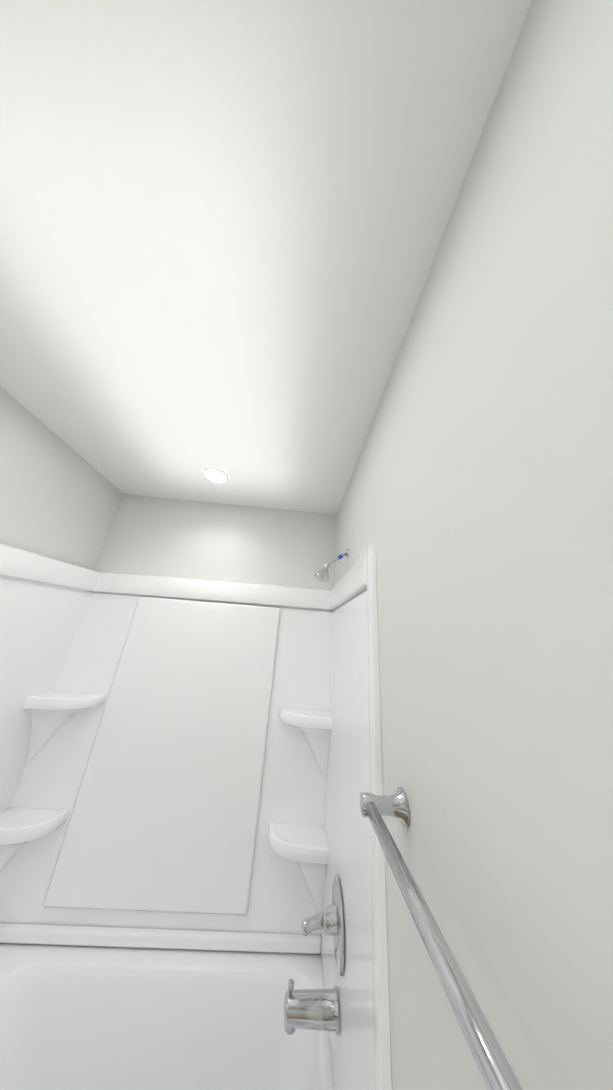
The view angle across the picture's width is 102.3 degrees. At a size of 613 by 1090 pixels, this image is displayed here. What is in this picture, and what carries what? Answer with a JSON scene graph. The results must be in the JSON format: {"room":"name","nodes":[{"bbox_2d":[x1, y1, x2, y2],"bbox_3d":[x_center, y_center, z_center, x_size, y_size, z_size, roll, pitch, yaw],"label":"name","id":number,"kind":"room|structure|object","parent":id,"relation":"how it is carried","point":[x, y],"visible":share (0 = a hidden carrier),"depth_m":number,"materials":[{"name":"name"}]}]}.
{"room":"bathroom","nodes":[
{"label":"bathroom","id":0,"kind":"room"},
{"bbox_2d":[0,386,123,569],"bbox_3d":[-1.356,0.293,-0.162,0.120,2.605,3.359,5,-21,-2],"label":"wall","id":1,"kind":"structure","parent":0,"point":[60,499],"depth_m":1.23,"materials":[{"name":"white paint"}]},
{"bbox_2d":[95,494,336,611],"bbox_3d":[-0.637,0.940,1.377,1.531,2.605,0.120,5,-21,-2],"label":"wall","id":2,"kind":"structure","parent":0,"point":[166,537],"depth_m":1.68,"materials":[{"name":"white paint"}]},
{"bbox_2d":[0,0,531,513],"bbox_3d":[1.678,-0.916,-0.172,5.940,0.080,5.600,5,-21,-2],"label":"ceiling","id":3,"kind":"structure","parent":0,"point":[222,226],"depth_m":0.55,"materials":[{"name":"white paint"}]},
{"bbox_2d":[203,467,228,482],"bbox_3d":[-0.540,-0.412,1.467,0.150,0.008,0.150,5,-21,-2],"label":"recessed light","id":4,"kind":"object","parent":3,"relation":"in","point":[214,474],"visible":1,"depth_m":1.46,"materials":[{"name":"white paint"}]},
{"bbox_2d":[335,0,612,1089],"bbox_3d":[0.287,0.442,-0.107,0.120,2.605,3.359,5,-21,-2],"label":"wall","id":5,"kind":"structure","parent":0,"point":[475,508],"depth_m":0.31,"materials":[{"name":"white paint"}]},
{"bbox_2d":[314,548,348,582],"bbox_3d":[0.127,0.099,1.250,0.170,0.189,0.078,5,-21,-2],"label":"shower head","id":6,"kind":"object","parent":5,"relation":"attached to","point":[321,575],"visible":1,"depth_m":1.22},
{"bbox_2d":[360,787,522,1089],"bbox_3d":[0.172,0.420,0.216,0.090,0.056,0.666,5,-21,-2],"label":"towel rail","id":7,"kind":"object","parent":5,"relation":"attached to","point":[494,1066],"visible":1,"depth_m":0.25,"materials":[{"name":"silver metal"}]},
{"bbox_3d":[1.483,1.583,-1.132,5.940,0.080,5.600,5,-21,-2],"label":"floor","id":8,"kind":"structure","parent":0,"visible":0},
{"bbox_2d":[0,543,391,1089],"bbox_3d":[-0.627,1.032,0.833,1.530,2.045,0.830,5,-21,-2],"label":"bathtub","id":9,"kind":"object","parent":8,"relation":"on","point":[187,832],"visible":0.96,"depth_m":1.09,"materials":[{"name":"white plastic"}]},
{"bbox_2d":[284,874,343,1035],"bbox_3d":[0.021,1.298,0.793,0.163,0.312,0.184,5,-21,-2],"label":"tub faucet","id":10,"kind":"object","parent":9,"relation":"attached to","point":[312,1009],"visible":1,"depth_m":0.75,"materials":[{"name":"silver metal"}]}
]}

